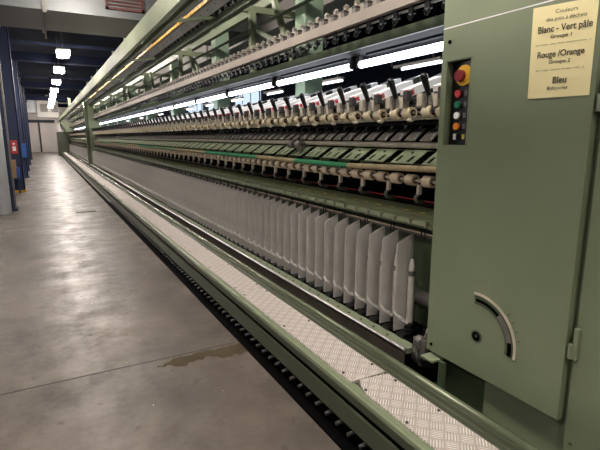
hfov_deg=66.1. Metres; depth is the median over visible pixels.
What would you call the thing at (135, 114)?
tube light
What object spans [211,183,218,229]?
plate
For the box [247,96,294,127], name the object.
drafting arm
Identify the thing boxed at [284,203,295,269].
plate
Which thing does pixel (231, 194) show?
plate
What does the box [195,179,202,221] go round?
plate
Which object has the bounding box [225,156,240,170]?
roller
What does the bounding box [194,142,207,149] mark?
cover
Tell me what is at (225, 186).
plate
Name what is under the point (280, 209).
plate
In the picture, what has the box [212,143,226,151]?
cover
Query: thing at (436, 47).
tube light
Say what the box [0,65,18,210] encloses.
steel column
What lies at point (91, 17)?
ceiling
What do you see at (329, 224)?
plate
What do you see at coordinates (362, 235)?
plate
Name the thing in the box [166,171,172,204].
plate
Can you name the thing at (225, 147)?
cover
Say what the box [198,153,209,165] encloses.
roller
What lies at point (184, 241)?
plate
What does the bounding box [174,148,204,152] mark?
tube
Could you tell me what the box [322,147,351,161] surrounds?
cover
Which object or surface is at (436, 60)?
tube light
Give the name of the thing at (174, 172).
plate
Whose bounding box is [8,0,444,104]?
ceiling
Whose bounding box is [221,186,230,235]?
plate
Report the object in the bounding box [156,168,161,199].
plate
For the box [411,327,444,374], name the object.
bracket
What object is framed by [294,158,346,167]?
tube
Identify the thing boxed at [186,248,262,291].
plate
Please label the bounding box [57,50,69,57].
diffuser
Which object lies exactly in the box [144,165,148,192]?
plate
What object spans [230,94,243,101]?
tube light
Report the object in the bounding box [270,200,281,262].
plate
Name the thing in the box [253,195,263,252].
plate
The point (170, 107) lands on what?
tube light
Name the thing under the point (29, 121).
trim
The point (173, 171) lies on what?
plate
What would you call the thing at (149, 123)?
drafting arm
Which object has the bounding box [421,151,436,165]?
cover
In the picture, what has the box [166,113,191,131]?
drafting arm
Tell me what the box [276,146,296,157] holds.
cover
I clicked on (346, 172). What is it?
roller
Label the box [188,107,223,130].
drafting arm
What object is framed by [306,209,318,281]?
plate
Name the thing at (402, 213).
frame
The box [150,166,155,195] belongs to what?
plate
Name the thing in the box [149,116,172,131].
drafting arm
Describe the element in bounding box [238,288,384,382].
plate
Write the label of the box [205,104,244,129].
drafting arm
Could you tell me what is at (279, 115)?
drafting arm
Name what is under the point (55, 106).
grille
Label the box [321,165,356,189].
roller
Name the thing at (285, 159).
tube
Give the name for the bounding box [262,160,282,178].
roller
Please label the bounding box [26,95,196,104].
ceiling beam
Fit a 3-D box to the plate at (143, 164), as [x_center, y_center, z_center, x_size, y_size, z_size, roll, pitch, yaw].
[-2.879,-0.873,8.488,0.099,0.506,0.005,-6,12,-28]
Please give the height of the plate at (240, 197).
0.506 m
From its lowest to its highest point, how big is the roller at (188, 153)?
0.156 m
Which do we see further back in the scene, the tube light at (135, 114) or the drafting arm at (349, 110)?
the tube light at (135, 114)
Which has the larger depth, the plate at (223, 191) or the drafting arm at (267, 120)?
the plate at (223, 191)
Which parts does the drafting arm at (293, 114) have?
handle, arm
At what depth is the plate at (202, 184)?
5.21 m
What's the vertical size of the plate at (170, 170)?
0.506 m
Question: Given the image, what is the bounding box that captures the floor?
[0,152,436,449]
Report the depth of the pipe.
7.56 m
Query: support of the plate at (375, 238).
on the frame at (402, 213)
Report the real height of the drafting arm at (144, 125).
0.280 m
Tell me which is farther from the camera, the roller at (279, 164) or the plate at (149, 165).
the plate at (149, 165)
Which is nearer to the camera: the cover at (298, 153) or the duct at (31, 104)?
the cover at (298, 153)
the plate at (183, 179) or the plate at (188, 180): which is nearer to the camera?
the plate at (188, 180)
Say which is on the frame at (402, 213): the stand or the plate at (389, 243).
the plate at (389, 243)
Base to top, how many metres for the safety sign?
0.300 m
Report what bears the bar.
attached to the door
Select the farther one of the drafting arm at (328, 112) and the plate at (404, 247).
the drafting arm at (328, 112)
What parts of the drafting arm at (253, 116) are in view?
handle, arm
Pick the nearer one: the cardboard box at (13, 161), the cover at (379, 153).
the cover at (379, 153)
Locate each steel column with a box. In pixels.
[0,26,26,191]
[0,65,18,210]
[10,39,29,177]
[16,62,29,170]
[19,71,31,164]
[23,88,32,159]
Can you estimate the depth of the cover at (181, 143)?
6.26 m
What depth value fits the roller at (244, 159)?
4.05 m
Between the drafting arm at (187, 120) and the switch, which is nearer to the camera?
the switch
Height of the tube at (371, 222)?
0.474 m
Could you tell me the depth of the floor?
2.75 m
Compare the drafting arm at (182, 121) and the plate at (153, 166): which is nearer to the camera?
the drafting arm at (182, 121)
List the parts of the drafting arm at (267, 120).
handle, arm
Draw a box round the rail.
[62,151,539,449]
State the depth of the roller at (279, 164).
3.46 m
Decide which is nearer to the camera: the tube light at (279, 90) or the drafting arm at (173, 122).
the drafting arm at (173, 122)
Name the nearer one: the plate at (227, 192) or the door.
the plate at (227, 192)
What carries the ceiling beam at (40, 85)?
attached to the wall
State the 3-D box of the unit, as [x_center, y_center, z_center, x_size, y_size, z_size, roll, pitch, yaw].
[-17.226,-8.109,31.458,1.264,1.580,1.627,-6,12,-28]
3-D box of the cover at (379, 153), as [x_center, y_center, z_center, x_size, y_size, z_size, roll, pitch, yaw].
[0.471,-0.378,2.573,0.158,0.091,0.182,-6,12,-28]
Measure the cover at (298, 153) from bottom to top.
0.091 m
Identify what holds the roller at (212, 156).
on the frame at (402, 213)
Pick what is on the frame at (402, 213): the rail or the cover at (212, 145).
the cover at (212, 145)
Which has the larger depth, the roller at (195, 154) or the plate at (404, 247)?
the roller at (195, 154)
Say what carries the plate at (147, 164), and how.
on the frame at (402, 213)
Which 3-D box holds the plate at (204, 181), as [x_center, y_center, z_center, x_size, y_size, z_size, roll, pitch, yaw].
[-1.121,-0.269,5.329,0.099,0.506,0.005,-6,12,-28]
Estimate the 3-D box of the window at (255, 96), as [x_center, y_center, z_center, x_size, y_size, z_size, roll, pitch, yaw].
[-2.742,-6.038,23.993,0.079,1.643,3.381,-6,12,-28]
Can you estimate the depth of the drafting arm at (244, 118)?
4.07 m
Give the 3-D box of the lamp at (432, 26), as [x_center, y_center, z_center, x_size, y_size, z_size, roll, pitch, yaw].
[-7.213,-3.771,16.741,0.239,0.070,34.081,-6,12,-28]
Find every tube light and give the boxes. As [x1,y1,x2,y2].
[134,111,144,116]
[144,107,157,114]
[157,103,173,111]
[174,97,196,107]
[196,89,228,102]
[227,77,275,96]
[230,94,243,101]
[263,86,283,94]
[275,57,356,85]
[323,32,343,84]
[355,33,443,68]
[391,2,441,69]
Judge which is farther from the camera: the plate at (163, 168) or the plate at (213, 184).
the plate at (163, 168)
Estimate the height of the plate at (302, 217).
0.506 m
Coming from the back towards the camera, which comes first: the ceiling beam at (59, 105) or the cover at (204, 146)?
the ceiling beam at (59, 105)
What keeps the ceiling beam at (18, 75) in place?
attached to the wall
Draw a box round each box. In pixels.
[12,160,16,177]
[21,143,26,157]
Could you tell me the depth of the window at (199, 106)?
31.61 m
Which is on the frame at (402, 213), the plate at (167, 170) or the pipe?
the plate at (167, 170)
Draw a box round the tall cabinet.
[421,0,599,449]
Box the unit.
[36,95,58,117]
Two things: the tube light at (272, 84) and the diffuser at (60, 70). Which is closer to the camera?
the tube light at (272, 84)
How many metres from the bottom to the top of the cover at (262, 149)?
0.091 m
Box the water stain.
[157,343,246,367]
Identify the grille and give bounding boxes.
[40,104,47,111]
[50,104,57,111]
[105,0,144,13]
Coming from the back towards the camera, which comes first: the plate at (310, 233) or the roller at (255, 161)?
the roller at (255, 161)
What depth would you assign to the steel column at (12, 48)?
14.01 m
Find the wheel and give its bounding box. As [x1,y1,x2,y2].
[287,140,306,148]
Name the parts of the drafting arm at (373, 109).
handle, arm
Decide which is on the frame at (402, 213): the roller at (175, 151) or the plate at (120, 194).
the roller at (175, 151)
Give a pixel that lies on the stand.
(18, 179)
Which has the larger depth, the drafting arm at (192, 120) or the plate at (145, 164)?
the plate at (145, 164)
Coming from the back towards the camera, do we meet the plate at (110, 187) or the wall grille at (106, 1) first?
the plate at (110, 187)
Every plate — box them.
[93,176,105,179]
[98,180,112,184]
[104,185,121,190]
[112,191,132,198]
[122,199,148,210]
[136,210,170,225]
[139,163,143,189]
[140,164,144,190]
[141,164,146,191]
[142,164,147,191]
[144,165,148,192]
[145,165,149,193]
[146,165,151,193]
[147,166,152,194]
[149,166,153,195]
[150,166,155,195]
[151,167,156,196]
[153,167,158,197]
[154,168,159,198]
[155,225,204,250]
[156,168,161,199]
[157,168,163,200]
[159,169,164,200]
[161,169,166,201]
[162,170,168,202]
[164,170,170,203]
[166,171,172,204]
[168,171,173,205]
[170,172,176,206]
[172,172,178,207]
[174,173,180,209]
[176,173,182,210]
[178,174,184,211]
[180,175,186,212]
[182,175,189,213]
[185,176,191,215]
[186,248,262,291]
[187,177,194,216]
[190,177,197,218]
[192,178,199,219]
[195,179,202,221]
[198,180,205,222]
[201,181,208,224]
[204,181,212,226]
[207,182,215,227]
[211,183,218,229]
[214,184,222,231]
[218,185,226,233]
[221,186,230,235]
[225,187,234,237]
[229,188,238,239]
[234,190,243,242]
[238,191,246,244]
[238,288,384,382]
[243,192,252,247]
[248,194,256,250]
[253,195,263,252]
[259,196,269,255]
[264,198,274,259]
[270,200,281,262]
[277,201,287,265]
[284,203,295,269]
[291,205,301,273]
[298,207,309,277]
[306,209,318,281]
[315,212,327,286]
[324,214,337,291]
[333,217,347,296]
[343,220,358,302]
[355,223,370,308]
[360,374,498,449]
[366,226,383,315]
[379,230,397,322]
[393,234,412,330]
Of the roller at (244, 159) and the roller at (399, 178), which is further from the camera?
the roller at (244, 159)
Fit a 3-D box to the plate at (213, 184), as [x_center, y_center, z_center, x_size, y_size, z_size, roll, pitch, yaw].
[-0.957,-0.212,5.032,0.099,0.506,0.005,-6,12,-28]
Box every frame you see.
[56,0,444,381]
[98,0,364,109]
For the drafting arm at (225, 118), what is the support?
attached to the frame at (402, 213)
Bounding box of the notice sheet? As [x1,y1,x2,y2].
[527,0,598,98]
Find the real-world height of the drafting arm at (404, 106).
0.280 m
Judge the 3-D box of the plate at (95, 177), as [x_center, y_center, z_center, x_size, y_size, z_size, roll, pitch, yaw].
[-5.111,-1.195,11.731,0.185,0.017,1.322,-6,12,-28]
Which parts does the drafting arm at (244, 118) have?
handle, arm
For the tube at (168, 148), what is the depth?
6.81 m
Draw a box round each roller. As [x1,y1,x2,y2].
[170,150,178,160]
[174,150,183,161]
[178,151,187,161]
[182,151,192,162]
[187,152,197,163]
[192,152,203,164]
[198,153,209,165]
[204,153,216,166]
[210,154,224,168]
[217,155,231,169]
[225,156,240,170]
[233,156,249,172]
[242,157,264,174]
[252,158,270,176]
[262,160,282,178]
[275,161,304,180]
[288,162,313,183]
[303,164,331,186]
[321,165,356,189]
[340,167,384,193]
[362,170,409,198]
[388,172,435,203]
[419,176,435,187]
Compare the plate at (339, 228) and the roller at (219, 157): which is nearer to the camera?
the plate at (339, 228)
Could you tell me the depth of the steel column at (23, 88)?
25.42 m
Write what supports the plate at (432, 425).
on the rail
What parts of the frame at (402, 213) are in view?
yellow edge rail, creel panel, long rod, rail, spindle rail, hanger rail, thread guide rail, ring rail, hook rod, panel, hanger rail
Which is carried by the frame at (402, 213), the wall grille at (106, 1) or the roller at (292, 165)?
the roller at (292, 165)
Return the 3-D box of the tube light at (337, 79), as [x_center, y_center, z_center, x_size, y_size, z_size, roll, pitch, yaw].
[0.501,-3.554,8.449,0.079,1.881,1.035,-6,12,-28]
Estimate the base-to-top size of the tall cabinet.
3.160 m
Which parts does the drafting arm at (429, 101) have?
handle, arm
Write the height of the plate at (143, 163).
0.506 m
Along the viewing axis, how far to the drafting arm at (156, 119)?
7.03 m
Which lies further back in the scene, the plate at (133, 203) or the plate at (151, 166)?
the plate at (151, 166)
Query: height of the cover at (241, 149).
0.091 m
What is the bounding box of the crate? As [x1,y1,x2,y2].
[16,167,19,177]
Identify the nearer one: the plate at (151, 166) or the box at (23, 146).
the plate at (151, 166)
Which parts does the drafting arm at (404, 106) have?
handle, arm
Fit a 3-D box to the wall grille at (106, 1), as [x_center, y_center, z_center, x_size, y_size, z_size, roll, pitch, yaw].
[-2.370,-3.129,6.222,0.498,0.458,0.032,-6,12,-28]
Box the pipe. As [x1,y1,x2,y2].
[0,114,11,214]
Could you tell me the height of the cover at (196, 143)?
0.091 m
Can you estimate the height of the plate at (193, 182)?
0.506 m
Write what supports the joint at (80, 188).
on the floor
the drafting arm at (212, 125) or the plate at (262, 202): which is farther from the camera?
the drafting arm at (212, 125)
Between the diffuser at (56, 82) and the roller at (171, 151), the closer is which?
the roller at (171, 151)
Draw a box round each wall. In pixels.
[28,102,156,151]
[157,51,442,117]
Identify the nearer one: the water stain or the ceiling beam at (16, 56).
the water stain
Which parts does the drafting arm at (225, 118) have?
handle, arm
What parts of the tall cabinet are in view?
foot plate, niche frame, button panel, panel, scale plate, panel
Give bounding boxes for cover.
[175,142,185,148]
[184,142,195,148]
[188,142,200,149]
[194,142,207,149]
[200,143,210,150]
[205,143,217,150]
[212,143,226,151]
[218,143,235,152]
[226,144,240,152]
[234,144,252,153]
[243,144,264,154]
[253,145,273,155]
[264,145,286,156]
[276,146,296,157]
[290,146,316,158]
[305,146,334,160]
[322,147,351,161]
[341,148,377,163]
[364,149,403,164]
[390,150,434,165]
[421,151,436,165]
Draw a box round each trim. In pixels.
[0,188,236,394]
[28,120,54,122]
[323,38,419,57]
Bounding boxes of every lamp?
[50,69,57,91]
[51,64,60,84]
[53,38,64,73]
[56,32,69,57]
[72,13,444,128]
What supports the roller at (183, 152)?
on the frame at (402, 213)
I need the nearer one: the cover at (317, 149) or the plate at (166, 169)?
the cover at (317, 149)
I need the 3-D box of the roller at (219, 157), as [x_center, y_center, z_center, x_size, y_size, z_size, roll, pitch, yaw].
[-0.691,-0.650,4.757,0.282,0.156,0.237,-6,12,-28]
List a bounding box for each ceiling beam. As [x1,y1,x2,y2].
[9,39,361,70]
[10,51,258,75]
[18,75,270,89]
[20,81,238,96]
[23,93,167,98]
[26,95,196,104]
[36,104,170,109]
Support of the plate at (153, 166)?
on the frame at (402, 213)
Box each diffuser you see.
[52,80,60,84]
[54,67,63,73]
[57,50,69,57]
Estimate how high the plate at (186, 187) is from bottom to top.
0.506 m
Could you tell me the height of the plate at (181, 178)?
0.506 m
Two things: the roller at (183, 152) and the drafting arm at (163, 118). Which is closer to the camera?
the roller at (183, 152)
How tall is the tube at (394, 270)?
0.474 m
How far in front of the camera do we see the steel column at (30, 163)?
20.70 m
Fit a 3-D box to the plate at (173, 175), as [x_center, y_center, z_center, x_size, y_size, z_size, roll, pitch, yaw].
[-1.726,-0.476,6.415,0.099,0.506,0.005,-6,12,-28]
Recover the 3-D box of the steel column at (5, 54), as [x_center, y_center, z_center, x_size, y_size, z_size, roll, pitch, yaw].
[-6.693,-2.812,10.495,0.434,4.108,0.521,-6,12,-28]
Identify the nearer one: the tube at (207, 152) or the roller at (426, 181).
the roller at (426, 181)
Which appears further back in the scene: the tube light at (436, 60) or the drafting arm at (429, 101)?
the tube light at (436, 60)
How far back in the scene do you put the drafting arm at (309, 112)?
3.09 m
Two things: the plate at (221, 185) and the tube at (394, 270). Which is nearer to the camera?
the tube at (394, 270)
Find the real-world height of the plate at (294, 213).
0.506 m
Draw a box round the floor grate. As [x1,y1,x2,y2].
[76,209,95,212]
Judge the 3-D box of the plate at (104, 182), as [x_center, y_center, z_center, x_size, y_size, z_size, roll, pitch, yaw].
[-4.474,-0.977,10.587,0.185,0.017,1.322,-6,12,-28]
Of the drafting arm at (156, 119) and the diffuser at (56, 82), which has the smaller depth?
the drafting arm at (156, 119)
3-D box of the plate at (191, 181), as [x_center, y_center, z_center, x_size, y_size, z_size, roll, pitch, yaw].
[-1.286,-0.325,5.625,0.099,0.506,0.005,-6,12,-28]
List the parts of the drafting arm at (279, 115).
handle, arm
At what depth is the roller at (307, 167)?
3.06 m
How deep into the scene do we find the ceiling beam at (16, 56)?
13.53 m
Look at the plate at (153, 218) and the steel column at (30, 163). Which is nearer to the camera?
the plate at (153, 218)
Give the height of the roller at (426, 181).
0.156 m
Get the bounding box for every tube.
[153,146,173,149]
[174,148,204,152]
[205,151,255,157]
[255,155,294,161]
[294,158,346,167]
[346,163,435,172]
[366,222,371,302]
[378,251,381,308]
[391,229,398,315]
[406,233,414,323]
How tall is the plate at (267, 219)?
0.506 m
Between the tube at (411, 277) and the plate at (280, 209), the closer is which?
the tube at (411, 277)
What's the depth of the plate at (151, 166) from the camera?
7.87 m
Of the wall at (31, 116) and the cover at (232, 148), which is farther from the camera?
the wall at (31, 116)
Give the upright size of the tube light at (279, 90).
1.881 m
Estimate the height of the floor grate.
0.010 m
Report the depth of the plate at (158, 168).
7.38 m
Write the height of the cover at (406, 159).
0.091 m
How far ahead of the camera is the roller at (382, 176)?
2.48 m
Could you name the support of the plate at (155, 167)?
on the frame at (402, 213)
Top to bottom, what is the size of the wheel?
0.064 m
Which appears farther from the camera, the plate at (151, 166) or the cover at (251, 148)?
the plate at (151, 166)
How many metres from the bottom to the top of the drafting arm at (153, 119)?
0.280 m
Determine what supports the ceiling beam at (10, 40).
attached to the wall
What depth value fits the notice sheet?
1.45 m
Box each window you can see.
[188,103,202,112]
[235,90,260,104]
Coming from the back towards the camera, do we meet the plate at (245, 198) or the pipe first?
the pipe
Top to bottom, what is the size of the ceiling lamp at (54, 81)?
1.003 m
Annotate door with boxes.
[29,123,54,151]
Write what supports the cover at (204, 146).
on the frame at (402, 213)
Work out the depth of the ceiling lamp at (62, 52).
10.60 m
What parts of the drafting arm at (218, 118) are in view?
handle, arm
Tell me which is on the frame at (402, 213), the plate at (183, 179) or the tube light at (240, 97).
the plate at (183, 179)
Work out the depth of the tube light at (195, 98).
6.83 m
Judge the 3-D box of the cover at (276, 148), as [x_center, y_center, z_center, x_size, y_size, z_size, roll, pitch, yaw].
[-0.189,-0.604,3.758,0.158,0.091,0.182,-6,12,-28]
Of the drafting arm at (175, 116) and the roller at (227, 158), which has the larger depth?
the drafting arm at (175, 116)
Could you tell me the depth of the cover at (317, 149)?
3.13 m
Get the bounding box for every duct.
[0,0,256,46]
[26,100,36,112]
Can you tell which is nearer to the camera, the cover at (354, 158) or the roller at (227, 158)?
the cover at (354, 158)
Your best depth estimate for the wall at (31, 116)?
39.18 m
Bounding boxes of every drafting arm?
[141,118,161,132]
[144,116,168,131]
[147,119,162,131]
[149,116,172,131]
[152,115,176,131]
[155,114,181,131]
[159,113,187,131]
[162,112,191,131]
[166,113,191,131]
[169,112,197,130]
[174,110,204,130]
[178,109,211,130]
[183,108,216,130]
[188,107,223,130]
[193,107,227,129]
[199,105,236,129]
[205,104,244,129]
[212,102,252,129]
[220,101,262,128]
[228,100,269,128]
[237,98,282,128]
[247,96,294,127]
[258,93,307,127]
[270,91,322,126]
[284,89,336,126]
[299,85,356,125]
[317,82,377,124]
[337,78,401,123]
[359,74,428,122]
[385,73,441,121]
[416,72,440,117]
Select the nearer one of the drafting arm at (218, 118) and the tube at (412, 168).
the tube at (412, 168)
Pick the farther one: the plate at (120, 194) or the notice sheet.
the plate at (120, 194)
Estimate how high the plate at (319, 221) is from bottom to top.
0.506 m
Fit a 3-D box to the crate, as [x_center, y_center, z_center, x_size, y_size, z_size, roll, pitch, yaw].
[-6.334,-1.180,10.374,0.055,0.237,0.142,-6,12,-28]
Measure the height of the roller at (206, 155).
0.156 m
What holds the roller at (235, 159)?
on the frame at (402, 213)
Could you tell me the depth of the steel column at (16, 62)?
17.01 m
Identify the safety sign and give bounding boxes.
[10,140,17,153]
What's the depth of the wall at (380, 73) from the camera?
14.91 m
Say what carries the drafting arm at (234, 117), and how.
attached to the frame at (402, 213)
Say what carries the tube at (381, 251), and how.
on the frame at (402, 213)
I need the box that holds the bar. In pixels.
[38,123,42,151]
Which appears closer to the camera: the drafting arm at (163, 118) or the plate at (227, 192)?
the plate at (227, 192)
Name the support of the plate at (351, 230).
on the frame at (402, 213)
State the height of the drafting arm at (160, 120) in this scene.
0.280 m
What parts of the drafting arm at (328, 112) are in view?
handle, arm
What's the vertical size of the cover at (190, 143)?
0.091 m
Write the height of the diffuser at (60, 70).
0.111 m
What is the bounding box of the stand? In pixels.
[14,178,20,193]
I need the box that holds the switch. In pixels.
[452,133,459,140]
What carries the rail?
on the floor
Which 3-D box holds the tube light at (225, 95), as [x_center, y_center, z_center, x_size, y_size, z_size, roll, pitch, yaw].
[-1.119,-1.619,5.833,0.054,0.087,1.205,-6,12,-28]
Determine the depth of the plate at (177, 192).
6.19 m
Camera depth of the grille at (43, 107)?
30.69 m
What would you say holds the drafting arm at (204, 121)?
attached to the frame at (402, 213)
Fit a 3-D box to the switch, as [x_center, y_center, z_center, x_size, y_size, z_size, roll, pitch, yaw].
[0.637,-0.360,1.883,0.017,0.032,0.033,-6,12,-28]
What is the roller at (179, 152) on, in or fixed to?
on the frame at (402, 213)
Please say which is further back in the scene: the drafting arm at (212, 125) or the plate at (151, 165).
the plate at (151, 165)
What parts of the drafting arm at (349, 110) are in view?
handle, arm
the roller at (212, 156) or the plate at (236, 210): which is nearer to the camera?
the plate at (236, 210)
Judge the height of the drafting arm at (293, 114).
0.280 m
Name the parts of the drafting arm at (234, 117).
handle, arm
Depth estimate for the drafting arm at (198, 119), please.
5.25 m
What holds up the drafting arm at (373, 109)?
attached to the frame at (402, 213)
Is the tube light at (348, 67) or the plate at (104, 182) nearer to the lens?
the tube light at (348, 67)
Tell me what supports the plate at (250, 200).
on the frame at (402, 213)
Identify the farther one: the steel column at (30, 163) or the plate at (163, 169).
the steel column at (30, 163)
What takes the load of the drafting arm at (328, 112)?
attached to the frame at (402, 213)
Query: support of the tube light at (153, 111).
attached to the frame at (402, 213)
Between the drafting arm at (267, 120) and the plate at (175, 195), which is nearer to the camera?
the drafting arm at (267, 120)
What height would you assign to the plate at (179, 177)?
0.506 m
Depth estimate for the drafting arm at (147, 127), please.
7.81 m
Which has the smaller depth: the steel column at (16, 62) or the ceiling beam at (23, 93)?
the steel column at (16, 62)
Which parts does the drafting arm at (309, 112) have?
handle, arm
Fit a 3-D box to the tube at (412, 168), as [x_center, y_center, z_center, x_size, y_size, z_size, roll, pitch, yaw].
[0.467,-0.297,2.385,0.030,0.050,0.765,-6,12,-28]
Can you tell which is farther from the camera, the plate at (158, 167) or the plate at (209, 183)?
the plate at (158, 167)
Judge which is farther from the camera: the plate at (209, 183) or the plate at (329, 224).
the plate at (209, 183)

